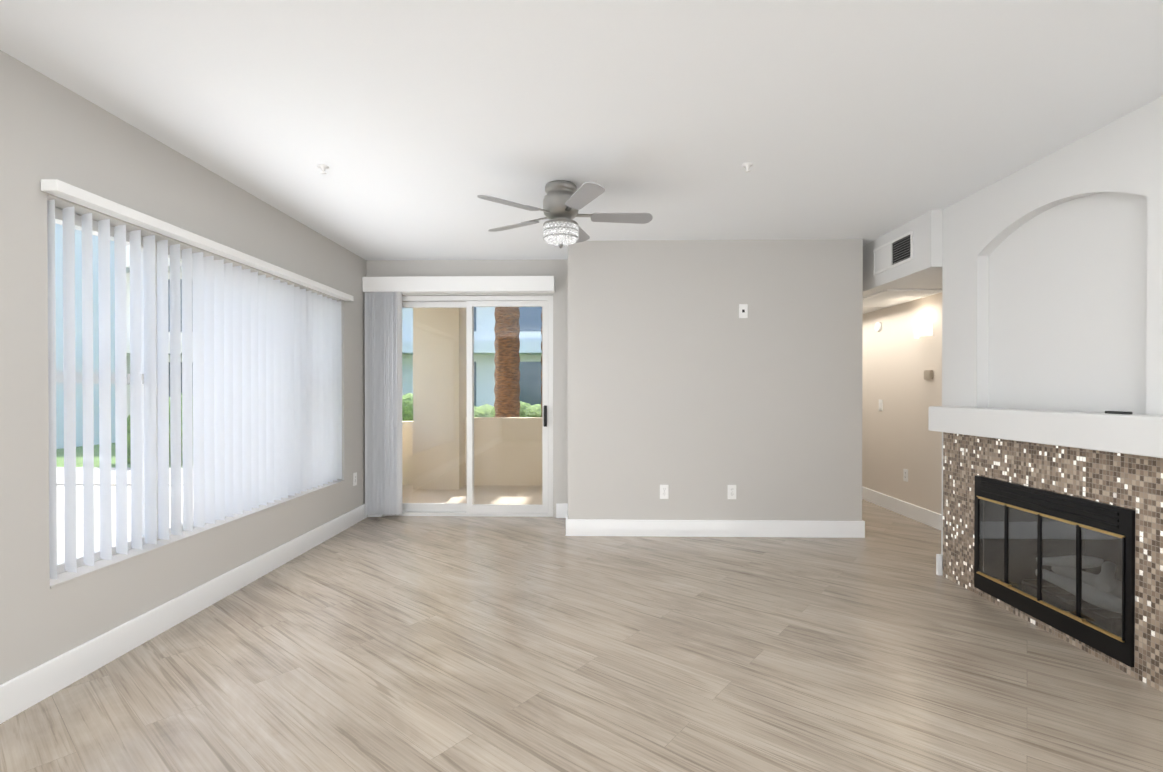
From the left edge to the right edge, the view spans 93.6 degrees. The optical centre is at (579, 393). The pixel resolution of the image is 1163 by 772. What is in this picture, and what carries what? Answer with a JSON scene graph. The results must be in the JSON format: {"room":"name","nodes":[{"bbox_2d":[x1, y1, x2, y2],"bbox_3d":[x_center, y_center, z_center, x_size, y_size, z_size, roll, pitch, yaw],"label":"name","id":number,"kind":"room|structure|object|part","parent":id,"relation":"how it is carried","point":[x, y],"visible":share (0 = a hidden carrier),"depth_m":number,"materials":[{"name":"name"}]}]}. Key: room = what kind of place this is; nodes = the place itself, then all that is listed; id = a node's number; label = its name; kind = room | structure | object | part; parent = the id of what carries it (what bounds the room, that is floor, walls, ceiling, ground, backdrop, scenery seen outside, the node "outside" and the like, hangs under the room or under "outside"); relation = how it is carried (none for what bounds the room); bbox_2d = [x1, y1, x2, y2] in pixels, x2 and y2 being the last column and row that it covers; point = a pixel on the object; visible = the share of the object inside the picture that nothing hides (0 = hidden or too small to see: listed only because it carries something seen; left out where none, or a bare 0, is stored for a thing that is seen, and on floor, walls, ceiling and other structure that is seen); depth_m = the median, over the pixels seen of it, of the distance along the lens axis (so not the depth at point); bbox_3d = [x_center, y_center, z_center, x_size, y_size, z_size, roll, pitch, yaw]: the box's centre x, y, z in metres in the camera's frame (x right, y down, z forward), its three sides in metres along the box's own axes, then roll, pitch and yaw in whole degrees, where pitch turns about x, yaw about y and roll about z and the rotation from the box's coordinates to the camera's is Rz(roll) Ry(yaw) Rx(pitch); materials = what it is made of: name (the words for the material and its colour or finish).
{"room":"living room","nodes":[
{"label":"living room","id":0,"kind":"room"},
{"bbox_2d":[0,50,366,684],"bbox_3d":[-2.219,-0.026,1.353,0.200,2.440,8.120,0,0,1],"label":"wall","id":1,"kind":"structure","parent":0,"point":[24,545],"depth_m":2.34,"materials":[{"name":"grey paint"}]},
{"bbox_2d":[55,207,251,574],"bbox_3d":[-2.204,-0.015,3.448,0.060,1.556,2.566,0,0,1],"label":"window","id":2,"kind":"structure","parent":1,"relation":"in","point":[60,374],"depth_m":2.60,"materials":[{"name":"clear glass"}]},
{"bbox_3d":[-2.206,-0.015,3.448,0.006,1.460,2.470,0,0,1],"label":"glass","id":3,"kind":"part","parent":2,"relation":"part of","materials":[{"name":"clear glass"}]},
{"bbox_2d":[0,504,367,723],"bbox_3d":[-2.111,1.126,1.357,0.016,0.135,7.720,0,0,1],"label":"baseboard","id":4,"kind":"structure","parent":1,"relation":"attached to","point":[28,689],"depth_m":2.60,"materials":[{"name":"white wood"}]},
{"bbox_2d":[50,480,343,587],"bbox_3d":[-2.120,0.759,3.451,0.109,0.011,2.564,0,0,1],"label":"window sill","id":5,"kind":"structure","parent":1,"relation":"on","point":[82,571],"depth_m":2.79,"materials":[{"name":"grey"}]},
{"bbox_2d":[41,179,353,300],"bbox_3d":[-2.033,-0.822,3.444,0.068,0.045,2.640,0,0,1],"label":"blind headrail","id":6,"kind":"object","parent":1,"relation":"attached to","point":[66,191],"visible":1,"depth_m":2.70,"materials":[{"name":"white plastic"}]},
{"bbox_2d":[47,199,341,578],"bbox_3d":[-2.104,-0.025,3.446,0.085,1.520,2.522,0,0,1],"label":"left window blind slats","id":7,"kind":"object","parent":6,"relation":"hanging from","point":[262,421],"visible":0.94,"depth_m":2.95,"materials":[{"name":"white plastic"}]},
{"bbox_2d":[353,472,356,485],"bbox_3d":[-2.029,0.771,4.944,0.009,0.118,0.072,0,0,1],"label":"electrical outlet","id":8,"kind":"object","parent":1,"relation":"attached to","point":[354,479],"visible":1,"depth_m":4.93,"materials":[{"name":"white plastic"}]},
{"bbox_2d":[366,260,385,516],"bbox_3d":[-1.940,-0.051,5.307,0.170,2.440,0.200,0,0,1],"label":"wall","id":9,"kind":"structure","parent":0,"point":[374,268],"depth_m":5.20,"materials":[{"name":"grey paint"}]},
{"bbox_2d":[368,514,381,516],"bbox_3d":[-1.950,1.102,5.206,0.124,0.135,0.016,0,0,1],"label":"baseboard","id":10,"kind":"structure","parent":9,"relation":"attached to","point":[376,515],"depth_m":5.20,"materials":[{"name":"white wood"}]},
{"bbox_2d":[384,260,552,295],"bbox_3d":[-1.050,-1.106,5.279,1.610,0.330,0.200,0,0,1],"label":"wall","id":11,"kind":"structure","parent":0,"point":[404,268],"depth_m":5.18,"materials":[{"name":"grey paint"}]},
{"bbox_2d":[362,276,554,292],"bbox_3d":[-1.129,-1.025,5.128,1.792,0.140,0.103,0,0,1],"label":"blind valance","id":12,"kind":"object","parent":11,"relation":"attached to","point":[481,284],"visible":0.92,"depth_m":5.08,"materials":[{"name":"white plastic"}]},
{"bbox_2d":[553,259,567,516],"bbox_3d":[-0.162,-0.051,5.265,0.166,2.440,0.200,0,0,1],"label":"wall","id":13,"kind":"structure","parent":0,"point":[560,389],"depth_m":5.17,"materials":[{"name":"grey paint"}]},
{"bbox_2d":[365,292,552,516],"bbox_3d":[-1.127,0.104,5.204,1.755,2.130,0.228,0,0,1],"label":"sliding door","id":14,"kind":"structure","parent":13,"relation":"attached to","point":[383,404],"depth_m":5.15,"materials":[{"name":"clear glass"}]},
{"bbox_3d":[-1.414,0.113,5.298,0.672,1.898,0.006,0,0,1],"label":"panel fixed glass","id":15,"kind":"part","parent":14,"relation":"part of","materials":[{"name":"clear glass"}]},
{"bbox_2d":[402,300,547,512],"bbox_3d":[-1.051,0.123,5.266,1.510,2.028,0.082,0,0,1],"label":"sliding door frame","id":16,"kind":"structure","parent":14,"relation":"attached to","point":[503,508],"depth_m":5.22,"materials":[{"name":"white metal"}]},
{"bbox_3d":[-1.414,0.123,5.298,0.782,2.028,0.035,0,0,1],"label":"fixed sliding door window panel","id":17,"kind":"part","parent":16,"relation":"part of","materials":[{"name":"white plastic"}]},
{"bbox_3d":[-0.688,0.113,5.234,0.672,1.898,0.006,0,0,1],"label":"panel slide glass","id":18,"kind":"part","parent":14,"relation":"part of","materials":[{"name":"clear glass"}]},
{"bbox_3d":[-0.325,0.209,5.178,0.032,0.200,0.060,0,0,1],"label":"handle","id":19,"kind":"part","parent":14,"relation":"part of","materials":[{"name":"black metal"}]},
{"bbox_2d":[556,503,567,517],"bbox_3d":[-0.158,1.102,5.164,0.120,0.135,0.016,0,0,1],"label":"baseboard","id":20,"kind":"structure","parent":13,"relation":"attached to","point":[561,510],"depth_m":5.16,"materials":[{"name":"white wood"}]},
{"bbox_2d":[0,499,1162,771],"bbox_3d":[0.499,1.234,2.937,5.560,0.100,11.400,0,0,1],"label":"floor","id":21,"kind":"structure","parent":0,"point":[454,644],"depth_m":2.33,"materials":[{"name":"brown wood"}]},
{"bbox_2d":[928,406,1162,692],"bbox_3d":[2.544,0.635,2.799,0.545,1.098,1.570,0,0,1],"label":"fireplace","id":22,"kind":"object","parent":21,"relation":"on","point":[1053,522],"visible":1,"depth_m":2.66,"materials":[{"name":"tile"}]},
{"bbox_3d":[2.326,0.825,2.758,0.004,0.427,0.868,0,0,1],"label":"door glass","id":23,"kind":"part","parent":22,"relation":"part of","materials":[{"name":"glass"}]},
{"bbox_2d":[1105,411,1132,413],"bbox_3d":[2.383,0.082,2.414,0.030,0.012,0.100,0,0,1],"label":"remote control","id":24,"kind":"object","parent":22,"relation":"on","point":[1118,412],"visible":1,"depth_m":2.40,"materials":[{"name":"black plastic"}]},
{"bbox_2d":[0,0,1162,260],"bbox_3d":[0.460,-1.306,1.281,5.560,0.120,8.120,0,0,1],"label":"ceiling","id":25,"kind":"structure","parent":0,"point":[418,126],"depth_m":2.32,"materials":[{"name":"white paint"}]},
{"bbox_2d":[317,164,328,173],"bbox_3d":[-1.414,-1.238,3.016,0.060,0.036,0.060,0,0,1],"label":"sprinkler","id":26,"kind":"object","parent":25,"relation":"attached to","point":[322,167],"visible":1,"depth_m":3.01,"materials":[{"name":"white metal"}]},
{"bbox_2d":[477,180,652,247],"bbox_3d":[-0.077,-1.069,3.319,1.047,0.377,1.068,0,0,1],"label":"ceiling fan","id":27,"kind":"object","parent":25,"relation":"hanging from","point":[564,202],"visible":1,"depth_m":3.23,"materials":[{"name":"silver metal"}]},
{"bbox_3d":[-0.396,-1.072,3.071,0.321,0.031,0.294,0,0,1],"label":"blade","id":28,"kind":"part","parent":27,"relation":"part of","materials":[{"name":"grey wood"}]},
{"bbox_3d":[-0.423,-1.075,3.505,0.347,0.031,0.257,0,0,1],"label":"blade","id":29,"kind":"part","parent":27,"relation":"part of","materials":[{"name":"grey wood"}]},
{"bbox_3d":[-0.271,-1.081,3.412,0.188,0.021,0.142,0,0,1],"label":"arm","id":30,"kind":"part","parent":27,"relation":"part of"},
{"bbox_3d":[-0.258,-1.079,3.181,0.176,0.021,0.162,0,0,1],"label":"arm","id":31,"kind":"part","parent":27,"relation":"part of"},
{"bbox_3d":[-0.112,-0.975,3.307,0.090,0.090,0.090,0,0,1],"label":"bulb","id":32,"kind":"part","parent":27,"relation":"part of","materials":[{"name":"white"}]},
{"bbox_3d":[-0.018,-1.076,3.665,0.174,0.031,0.374,0,0,1],"label":"blade","id":33,"kind":"part","parent":27,"relation":"part of","materials":[{"name":"grey wood"}]},
{"bbox_3d":[0.069,-1.080,3.324,0.194,0.021,0.084,0,0,1],"label":"arm","id":34,"kind":"part","parent":27,"relation":"part of"},
{"bbox_3d":[0.026,-1.072,2.964,0.223,0.031,0.363,0,0,1],"label":"blade","id":35,"kind":"part","parent":27,"relation":"part of","materials":[{"name":"grey wood"}]},
{"bbox_3d":[0.258,-1.074,3.334,0.379,0.031,0.134,0,0,1],"label":"blade","id":36,"kind":"part","parent":27,"relation":"part of","materials":[{"name":"grey wood"}]},
{"bbox_2d":[742,162,752,171],"bbox_3d":[0.921,-1.238,2.991,0.060,0.036,0.060,0,0,1],"label":"sprinkler","id":37,"kind":"object","parent":25,"relation":"attached to","point":[747,165],"visible":1,"depth_m":2.98,"materials":[{"name":"white metal"}]},
{"bbox_2d":[568,239,862,520],"bbox_3d":[1.156,-0.059,6.456,2.414,2.440,3.916,0,0,1],"label":"wall","id":38,"kind":"structure","parent":0,"point":[692,389],"depth_m":4.50,"materials":[{"name":"grey paint"}]},
{"bbox_2d":[566,511,567,535],"bbox_3d":[-0.098,1.104,4.836,0.016,0.135,0.636,0,0,1],"label":"baseboard","id":39,"kind":"structure","parent":38,"relation":"attached to","point":[567,524],"depth_m":4.52,"materials":[{"name":"white wood"}]},
{"bbox_2d":[660,485,668,498],"bbox_3d":[0.701,0.808,4.509,0.072,0.118,0.009,0,0,1],"label":"electrical outlet","id":40,"kind":"object","parent":38,"relation":"attached to","point":[664,491],"visible":1,"depth_m":4.51,"materials":[{"name":"white plastic"}]},
{"bbox_2d":[568,519,864,537],"bbox_3d":[1.117,1.106,4.497,2.430,0.135,0.016,0,0,1],"label":"baseboard","id":41,"kind":"structure","parent":38,"relation":"attached to","point":[721,528],"depth_m":4.49,"materials":[{"name":"white wood"}]},
{"bbox_2d":[728,485,735,498],"bbox_3d":[1.257,0.808,4.496,0.072,0.118,0.009,0,0,1],"label":"electrical outlet","id":42,"kind":"object","parent":38,"relation":"attached to","point":[731,491],"visible":1,"depth_m":4.49,"materials":[{"name":"white plastic"}]},
{"bbox_2d":[739,304,747,317],"bbox_3d":[1.347,-0.681,4.485,0.070,0.115,0.008,0,0,1],"label":"electrical outlet","id":43,"kind":"object","parent":38,"relation":"attached to","point":[743,310],"visible":1,"depth_m":4.48,"materials":[{"name":"white plastic"}]},
{"bbox_2d":[862,292,941,513],"bbox_3d":[3.255,-0.057,6.094,0.200,2.440,4.940,0,0,1],"label":"wall","id":44,"kind":"structure","parent":0,"point":[898,436],"depth_m":5.30,"materials":[{"name":"beige paint"}]},
{"bbox_2d":[875,322,881,331],"bbox_3d":[3.131,-0.704,5.723,0.030,0.100,0.100,0,0,1],"label":"detector","id":45,"kind":"object","parent":44,"relation":"attached to","point":[878,326],"visible":1,"depth_m":5.70,"materials":[{"name":"white plastic"}]},
{"bbox_2d":[879,399,882,410],"bbox_3d":[3.141,0.116,5.697,0.010,0.118,0.072,0,0,1],"label":"light switch","id":46,"kind":"object","parent":44,"relation":"attached to","point":[880,405],"visible":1,"depth_m":5.69,"materials":[{"name":"white plastic"}]},
{"bbox_2d":[862,486,940,529],"bbox_3d":[3.146,1.096,6.054,0.016,0.135,4.640,0,0,1],"label":"baseboard","id":47,"kind":"structure","parent":44,"relation":"attached to","point":[920,514],"depth_m":5.24,"materials":[{"name":"white wood"}]},
{"bbox_2d":[903,469,907,481],"bbox_3d":[3.131,0.779,5.242,0.009,0.118,0.072,0,0,1],"label":"outlet","id":48,"kind":"object","parent":44,"relation":"attached to","point":[905,474],"visible":1,"depth_m":5.24,"materials":[{"name":"white plastic"}]},
{"bbox_2d":[914,321,932,337],"bbox_3d":[3.084,-0.579,4.930,0.086,0.130,0.210,0,0,1],"label":"sconce","id":49,"kind":"object","parent":44,"relation":"attached to","point":[923,328],"visible":1,"depth_m":4.86,"materials":[{"name":"white plastic"}]},
{"bbox_2d":[924,370,932,379],"bbox_3d":[3.112,-0.171,4.871,0.027,0.085,0.110,0,0,1],"label":"thermostat","id":50,"kind":"object","parent":44,"relation":"attached to","point":[928,374],"visible":0.98,"depth_m":4.85,"materials":[{"name":"beige plastic"}]},
{"bbox_2d":[863,210,942,313],"bbox_3d":[2.809,-1.081,6.049,0.690,0.390,4.638,0,0,1],"label":"ceiling soffit","id":51,"kind":"structure","parent":0,"point":[922,269],"depth_m":4.05,"materials":[{"name":"white paint"}]},
{"bbox_2d":[873,230,912,274],"bbox_3d":[2.415,-1.080,4.222,0.010,0.210,0.550,0,0,1],"label":"air vent","id":52,"kind":"object","parent":51,"relation":"attached to","point":[893,253],"visible":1,"depth_m":4.20,"materials":[{"name":"white metal"}]},
{"bbox_2d":[863,289,941,306],"bbox_3d":[2.829,-0.871,4.998,0.500,0.015,0.900,0,0,1],"label":"ceiling","id":53,"kind":"structure","parent":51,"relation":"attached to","point":[888,297],"depth_m":4.85,"materials":[{"name":"white paint"}]},
{"bbox_2d":[941,96,1162,553],"bbox_3d":[2.456,-0.021,0.461,0.100,2.440,6.560,0,0,1],"label":"wall","id":54,"kind":"structure","parent":0,"point":[1052,282],"depth_m":2.83,"materials":[{"name":"white paint"}]},
{"bbox_2d":[936,554,942,574],"bbox_3d":[2.406,1.112,3.561,0.147,0.135,0.016,0,0,1],"label":"baseboard","id":55,"kind":"structure","parent":54,"relation":"attached to","point":[939,564],"depth_m":3.55,"materials":[{"name":"white wood"}]},
{"label":"outside","id":56,"kind":"structure","parent":0,"visible":0},
{"bbox_2d":[57,485,182,560],"bbox_3d":[-31.483,1.450,-9.857,57.760,0.130,39.100,0,0,1],"label":"ground","id":57,"kind":"structure","parent":56,"point":[78,524],"depth_m":5.73,"materials":[{"name":"beige concrete"}]},
{"bbox_2d":[57,467,182,485],"bbox_3d":[0.075,1.260,8.248,60.000,0.021,1.600,0,0,1],"label":"paving","id":58,"kind":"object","parent":57,"relation":"on","point":[80,471],"depth_m":8.28,"materials":[{"name":"beige concrete"}]},
{"bbox_2d":[494,307,519,416],"bbox_3d":[-1.145,-3.983,8.644,0.418,10.500,0.429,0,0,1],"label":"trunk","id":59,"kind":"object","parent":58,"relation":"on","point":[515,362],"depth_m":8.50,"materials":[{"name":"brown plant"}]},
{"bbox_2d":[55,223,541,485],"bbox_3d":[-11.933,-3.392,0.651,24.450,9.420,26.900,0,0,1],"label":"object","id":60,"kind":"structure","parent":57,"relation":"on","point":[516,467],"depth_m":12.36,"materials":[{"name":"beige paint"}]},
{"bbox_2d":[402,485,542,504],"bbox_3d":[-1.085,1.232,6.360,3.030,0.100,1.930,0,0,1],"label":"balcony slab","id":61,"kind":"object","parent":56,"point":[513,497],"depth_m":6.36,"materials":[{"name":"beige concrete"}]},
{"bbox_2d":[402,421,412,484],"bbox_3d":[-2.312,0.817,7.142,0.540,0.920,0.180,0,0,1],"label":"parapet","id":62,"kind":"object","parent":61,"relation":"on","point":[408,479],"depth_m":7.05,"materials":[{"name":"beige paint"}]},
{"bbox_2d":[413,308,466,489],"bbox_3d":[-1.759,-0.382,7.016,0.570,3.320,0.570,0,0,1],"label":"pillar","id":63,"kind":"structure","parent":61,"relation":"on","point":[435,369],"depth_m":6.74,"materials":[{"name":"beige paint"}]},
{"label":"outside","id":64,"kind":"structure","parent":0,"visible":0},
{"bbox_2d":[56,443,182,467],"bbox_3d":[1.052,1.073,49.386,120.000,0.130,80.900,0,0,1],"label":"lawn","id":65,"kind":"structure","parent":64,"point":[79,456],"depth_m":10.79,"materials":[{"name":"green plant"}]},
{"bbox_2d":[126,245,541,416],"bbox_3d":[-5.552,-3.541,24.006,40.100,9.420,11.900,0,0,1],"label":"building","id":66,"kind":"structure","parent":65,"relation":"on","point":[537,335],"depth_m":18.90,"materials":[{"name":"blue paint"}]},
{"bbox_2d":[127,393,541,463],"bbox_3d":[-1.978,0.704,10.107,12.855,1.458,1.593,0,0,1],"label":"hedge","id":67,"kind":"object","parent":65,"relation":"on","point":[522,412],"depth_m":9.78,"materials":[{"name":"green plant"}]},
{"bbox_2d":[541,312,541,415],"bbox_3d":[-0.438,-4.485,8.924,0.394,11.500,0.404,0,0,1],"label":"trunk","id":68,"kind":"object","parent":65,"relation":"on","point":[541,365],"depth_m":8.90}
]}

